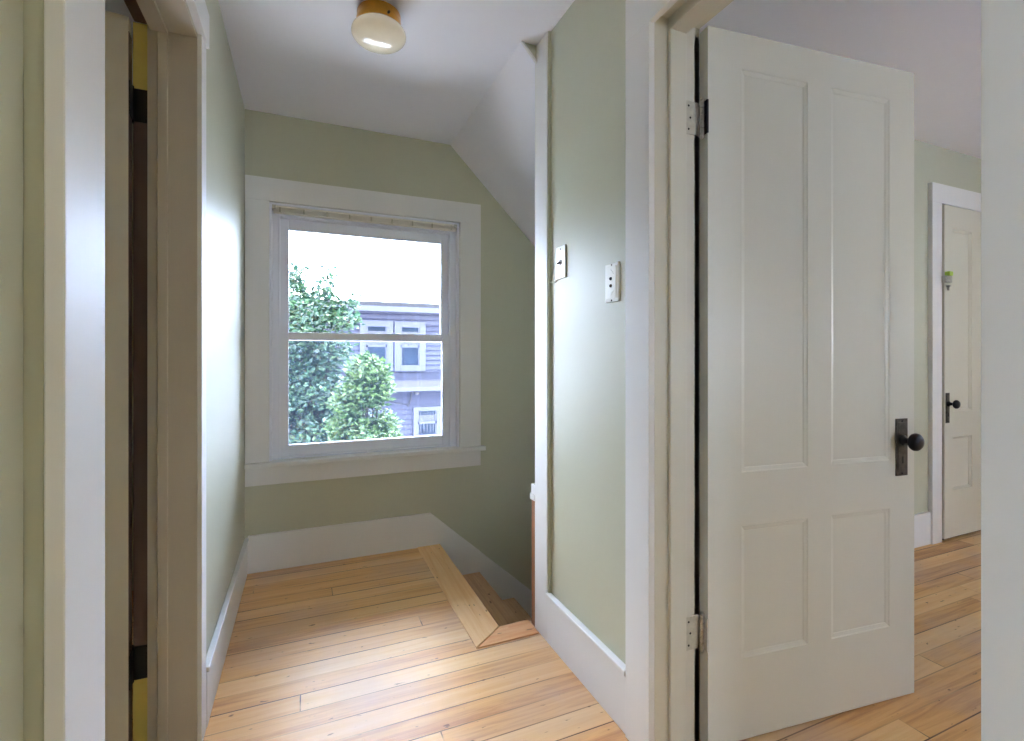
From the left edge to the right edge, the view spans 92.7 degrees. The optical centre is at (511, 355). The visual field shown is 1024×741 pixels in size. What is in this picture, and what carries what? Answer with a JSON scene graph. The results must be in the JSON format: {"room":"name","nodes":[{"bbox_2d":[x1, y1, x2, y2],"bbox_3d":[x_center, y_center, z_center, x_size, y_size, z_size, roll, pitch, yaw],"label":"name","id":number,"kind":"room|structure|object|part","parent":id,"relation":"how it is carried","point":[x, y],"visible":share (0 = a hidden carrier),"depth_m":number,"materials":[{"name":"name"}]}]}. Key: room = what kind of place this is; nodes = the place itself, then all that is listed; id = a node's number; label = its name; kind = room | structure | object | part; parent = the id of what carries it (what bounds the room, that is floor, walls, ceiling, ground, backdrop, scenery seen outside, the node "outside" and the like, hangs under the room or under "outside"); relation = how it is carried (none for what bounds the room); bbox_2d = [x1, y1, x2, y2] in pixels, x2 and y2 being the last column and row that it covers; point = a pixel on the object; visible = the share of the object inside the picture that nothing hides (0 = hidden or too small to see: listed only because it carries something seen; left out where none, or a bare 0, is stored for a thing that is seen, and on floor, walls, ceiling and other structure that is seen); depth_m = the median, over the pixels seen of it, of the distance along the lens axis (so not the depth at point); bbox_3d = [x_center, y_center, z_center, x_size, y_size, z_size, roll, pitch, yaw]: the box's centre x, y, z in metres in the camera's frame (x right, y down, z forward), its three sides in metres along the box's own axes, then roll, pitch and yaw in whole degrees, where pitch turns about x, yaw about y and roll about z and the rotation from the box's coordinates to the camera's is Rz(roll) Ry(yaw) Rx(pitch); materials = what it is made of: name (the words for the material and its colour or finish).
{"room":"upstairs hallway","nodes":[
{"label":"upstairs hallway","id":0,"kind":"room"},
{"bbox_2d":[0,0,244,740],"bbox_3d":[-0.688,-0.075,0.726,0.135,2.370,3.775,0,0,-23],"label":"wall","id":1,"kind":"structure","parent":0,"point":[21,21],"depth_m":0.58,"materials":[{"name":"green paint"}]},
{"bbox_2d":[105,10,146,740],"bbox_3d":[-1.321,0.102,1.121,0.770,2.000,0.100,0,0,-29],"label":"door","id":2,"kind":"structure","parent":1,"relation":"in","point":[125,105],"depth_m":1.28,"materials":[{"name":"beige paint"}]},
{"bbox_3d":[-1.019,0.840,1.339,0.031,0.090,0.003,0,0,-23],"label":"jamb plate","id":3,"kind":"part","parent":2,"relation":"part of","materials":[{"name":"black metal"}]},
{"bbox_3d":[-1.019,-0.686,1.339,0.031,0.090,0.003,0,0,-23],"label":"jamb plate","id":4,"kind":"part","parent":2,"relation":"part of","materials":[{"name":"black metal"}]},
{"bbox_2d":[44,0,208,740],"bbox_3d":[-0.796,0.048,0.985,0.171,2.125,0.954,0,0,-23],"label":"door frame","id":5,"kind":"structure","parent":1,"relation":"attached to","point":[169,52],"depth_m":1.33,"materials":[{"name":"white paint"}]},
{"bbox_2d":[206,538,248,727],"bbox_3d":[-1.133,1.019,1.974,0.020,0.182,1.130,0,0,-23],"label":"baseboard","id":6,"kind":"structure","parent":1,"relation":"attached to","point":[217,651],"depth_m":1.77,"materials":[{"name":"white paint"}]},
{"bbox_2d":[132,109,534,590],"bbox_3d":[-0.399,1.375,2.987,8.400,5.470,0.160,0,0,-23],"label":"wall","id":7,"kind":"structure","parent":0,"point":[488,504],"depth_m":2.89,"materials":[{"name":"green paint"}]},
{"bbox_2d":[244,175,485,486],"bbox_3d":[-0.790,-0.128,2.796,1.290,1.585,0.205,0,0,-23],"label":"window","id":8,"kind":"structure","parent":7,"relation":"in","point":[270,459],"depth_m":2.70,"materials":[{"name":"white paint"}]},
{"bbox_3d":[-0.828,-0.412,2.826,0.934,0.655,0.030,0,0,-23],"label":"sash","id":9,"kind":"part","parent":8,"relation":"part of","materials":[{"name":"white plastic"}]},
{"bbox_3d":[-0.820,-0.115,2.807,1.024,1.370,0.162,0,0,-23],"label":"frame","id":10,"kind":"part","parent":8,"relation":"part of","materials":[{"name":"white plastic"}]},
{"bbox_2d":[272,204,456,231],"bbox_3d":[-0.794,-0.769,2.747,0.998,0.038,0.035,0,0,-23],"label":"window blind","id":11,"kind":"object","parent":8,"relation":"attached to","point":[276,209],"visible":1,"depth_m":2.72,"materials":[{"name":"white fabric"}]},
{"bbox_3d":[-0.814,0.205,2.794,0.934,0.666,0.030,0,0,-23],"label":"sash","id":12,"kind":"part","parent":8,"relation":"part of","materials":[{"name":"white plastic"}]},
{"bbox_2d":[248,513,531,617],"bbox_3d":[0.249,2.194,3.166,3.468,2.551,0.016,0,0,-23],"label":"baseboard","id":13,"kind":"structure","parent":7,"relation":"attached to","point":[314,545],"depth_m":2.73,"materials":[{"name":"white paint"}]},
{"bbox_2d":[450,43,534,245],"bbox_3d":[0.981,-0.060,2.934,2.502,2.600,1.055,0,0,-23],"label":"ceiling","id":14,"kind":"structure","parent":0,"point":[496,142],"depth_m":2.55,"materials":[{"name":"white paint"}]},
{"bbox_2d":[105,0,980,158],"bbox_3d":[0.919,-1.335,0.010,8.700,0.150,6.700,0,0,-23],"label":"ceiling","id":15,"kind":"structure","parent":0,"point":[301,59],"depth_m":2.00,"materials":[{"name":"white paint"}]},
{"bbox_2d":[351,0,405,53],"bbox_3d":[-0.489,-1.200,1.794,0.196,0.120,0.196,0,0,-23],"label":"ceiling lamp","id":16,"kind":"object","parent":15,"relation":"attached to","point":[377,28],"visible":1,"depth_m":1.74,"materials":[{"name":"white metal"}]},
{"bbox_2d":[132,530,980,740],"bbox_3d":[0.875,1.125,0.114,8.300,0.030,6.325,0,0,-23],"label":"floor","id":17,"kind":"structure","parent":0,"point":[371,647],"depth_m":1.70,"materials":[{"name":"brown wood"}]},
{"bbox_2d":[418,544,538,648],"bbox_3d":[0.674,2.022,2.765,2.205,1.836,1.055,0,0,-23],"label":"staircase","id":18,"kind":"structure","parent":17,"relation":"attached to","point":[487,619],"depth_m":2.34,"materials":[{"name":"brown wood"}]},
{"bbox_2d":[551,0,625,663],"bbox_3d":[1.187,-0.075,-0.365,0.140,2.370,5.200,0,0,-23],"label":"wall","id":19,"kind":"structure","parent":0,"point":[588,43],"depth_m":1.65,"materials":[{"name":"green paint"}]},
{"bbox_2d":[521,31,550,640],"bbox_3d":[0.091,-0.075,1.956,0.104,2.370,0.163,0,0,-23],"label":"trim","id":20,"kind":"structure","parent":19,"relation":"attached to","point":[540,494],"depth_m":1.94,"materials":[{"name":"white paint"}]},
{"bbox_2d":[556,244,565,279],"bbox_3d":[0.176,-0.348,1.811,0.022,0.120,0.072,0,0,-23],"label":"light switch","id":21,"kind":"object","parent":19,"relation":"attached to","point":[560,251],"visible":1,"depth_m":1.80,"materials":[{"name":"white plastic"}]},
{"bbox_2d":[545,593,624,732],"bbox_3d":[0.239,1.014,1.661,0.023,0.192,0.509,0,0,-23],"label":"baseboard","id":22,"kind":"structure","parent":19,"relation":"attached to","point":[592,662],"depth_m":1.62,"materials":[{"name":"white paint"}]},
{"bbox_2d":[605,261,619,302],"bbox_3d":[0.308,-0.227,1.510,0.013,0.120,0.072,0,0,-23],"label":"light switch","id":23,"kind":"object","parent":19,"relation":"attached to","point":[612,271],"visible":1,"depth_m":1.50,"materials":[{"name":"white plastic"}]},
{"bbox_2d":[625,0,733,740],"bbox_3d":[0.615,0.037,0.982,0.180,2.145,1.036,0,0,-23],"label":"door frame","id":24,"kind":"structure","parent":19,"relation":"attached to","point":[662,36],"depth_m":1.35,"materials":[{"name":"white paint"}]},
{"bbox_3d":[0.508,0.040,1.440,0.020,2.140,0.105,0,0,-23],"label":"casing","id":25,"kind":"part","parent":24,"relation":"part of","materials":[{"name":"white paint"}]},
{"bbox_2d":[686,26,924,740],"bbox_3d":[0.904,0.088,1.495,0.861,2.032,0.156,0,0,-17],"label":"door","id":26,"kind":"structure","parent":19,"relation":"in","point":[808,439],"depth_m":1.47,"materials":[{"name":"beige paint"}]},
{"bbox_3d":[0.512,0.784,1.384,0.047,0.094,0.002,0,0,-23],"label":"jamb plate","id":27,"kind":"part","parent":26,"relation":"part of","materials":[{"name":"paint"}]},
{"bbox_3d":[0.512,-0.674,1.384,0.047,0.094,0.002,0,0,-23],"label":"jamb plate","id":28,"kind":"part","parent":26,"relation":"part of","materials":[{"name":"paint"}]},
{"bbox_3d":[0.544,0.784,1.385,0.005,0.094,0.035,0,0,-17],"label":"plate","id":29,"kind":"part","parent":26,"relation":"part of","materials":[{"name":"metal"}]},
{"bbox_3d":[0.544,-0.674,1.385,0.005,0.094,0.035,0,0,-17],"label":"plate","id":30,"kind":"part","parent":26,"relation":"part of","materials":[{"name":"metal"}]},
{"bbox_3d":[1.271,0.272,1.553,0.057,0.057,0.056,0,0,-17],"label":"knob","id":31,"kind":"part","parent":26,"relation":"part of","materials":[{"name":"black metal"}]},
{"bbox_2d":[699,77,980,559],"bbox_3d":[2.019,-0.060,2.769,4.120,2.400,0.120,0,0,-23],"label":"wall","id":32,"kind":"structure","parent":0,"point":[932,163],"depth_m":2.88,"materials":[{"name":"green paint"}]},
{"bbox_2d":[699,511,930,602],"bbox_3d":[1.372,1.015,2.421,2.378,0.190,0.016,0,0,-23],"label":"baseboard","id":33,"kind":"structure","parent":32,"relation":"attached to","point":[922,521],"depth_m":2.84,"materials":[{"name":"white paint"}]},
{"bbox_2d":[928,182,980,543],"bbox_3d":[2.891,0.043,3.061,0.915,2.135,0.024,0,0,-23],"label":"door frame","id":34,"kind":"structure","parent":32,"relation":"attached to","point":[939,195],"depth_m":2.89,"materials":[{"name":"white paint"}]},
{"bbox_2d":[942,204,980,538],"bbox_3d":[2.880,0.094,3.018,0.710,1.992,0.090,0,0,-23],"label":"door","id":35,"kind":"structure","parent":32,"relation":"in","point":[961,227],"depth_m":2.99,"materials":[{"name":"beige paint"}]},
{"bbox_3d":[2.613,0.285,2.886,0.052,0.052,0.056,0,0,-23],"label":"knob","id":36,"kind":"part","parent":35,"relation":"part of","materials":[{"name":"black metal"}]},
{"bbox_3d":[0.613,-0.075,0.439,0.288,2.370,0.140,0,0,-23],"label":"wall","id":37,"kind":"structure","parent":0,"visible":0},
{"bbox_2d":[981,0,1023,740],"bbox_3d":[0.471,-0.074,0.379,0.020,2.369,0.160,0,0,-23],"label":"door frame","id":38,"kind":"structure","parent":37,"relation":"attached to","point":[1002,21],"depth_m":0.43,"materials":[{"name":"white paint"}]},
{"label":"outside","id":39,"kind":"structure","parent":0,"visible":0},
{"bbox_3d":[-16.298,5.810,38.397,80.000,0.200,76.575,0,0,-23],"label":"ground","id":40,"kind":"structure","parent":39,"visible":0},
{"bbox_2d":[289,260,403,443],"bbox_3d":[-3.329,2.104,7.979,3.459,7.218,1.990,0,0,-23],"label":"leafy tree","id":41,"kind":"object","parent":40,"relation":"on","point":[312,381],"visible":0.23,"depth_m":7.72,"materials":[{"name":"teal plant"}]},
{"bbox_2d":[323,346,404,441],"bbox_3d":[-1.874,2.782,6.290,1.064,5.861,0.985,0,0,-23],"label":"young tree","id":42,"kind":"object","parent":40,"relation":"on","point":[365,388],"visible":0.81,"depth_m":6.13,"materials":[{"name":"green plant"}]},
{"bbox_2d":[301,299,440,436],"bbox_3d":[-6.226,2.057,16.586,12.300,7.306,8.600,0,0,-23],"label":"neighbouring house","id":43,"kind":"structure","parent":40,"relation":"on","point":[416,369],"depth_m":13.83,"materials":[{"name":"purple wood"}]},
{"bbox_2d":[368,331,384,344],"bbox_3d":[-3.756,-0.506,13.543,0.475,0.379,0.007,0,0,-23],"label":"shade","id":44,"kind":"object","parent":43,"relation":"hanging from","point":[369,332],"depth_m":13.54,"materials":[{"name":"white"}]},
{"bbox_3d":[-3.760,-0.281,13.552,0.555,1.069,0.012,0,0,-23],"label":"pane","id":45,"kind":"part","parent":43,"relation":"part of","materials":[{"name":"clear glass"}]},
{"bbox_2d":[402,332,417,344],"bbox_3d":[-2.905,-0.500,13.904,0.462,0.379,0.007,0,0,-23],"label":"shade","id":46,"kind":"object","parent":43,"relation":"hanging from","point":[403,343],"depth_m":13.90,"materials":[{"name":"white"}]},
{"bbox_3d":[-2.909,-0.275,13.913,0.542,1.069,0.012,0,0,-23],"label":"pane","id":47,"kind":"part","parent":43,"relation":"part of","materials":[{"name":"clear glass"}]},
{"bbox_2d":[419,415,434,421],"bbox_3d":[-2.452,1.793,14.096,0.477,0.179,0.007,0,0,-23],"label":"shade","id":48,"kind":"object","parent":43,"relation":"hanging from","point":[422,418],"depth_m":14.09,"materials":[{"name":"white"}]},
{"bbox_3d":[-2.456,1.917,14.105,0.557,0.668,0.012,0,0,-23],"label":"pane","id":49,"kind":"part","parent":43,"relation":"part of","materials":[{"name":"clear glass"}]}
]}

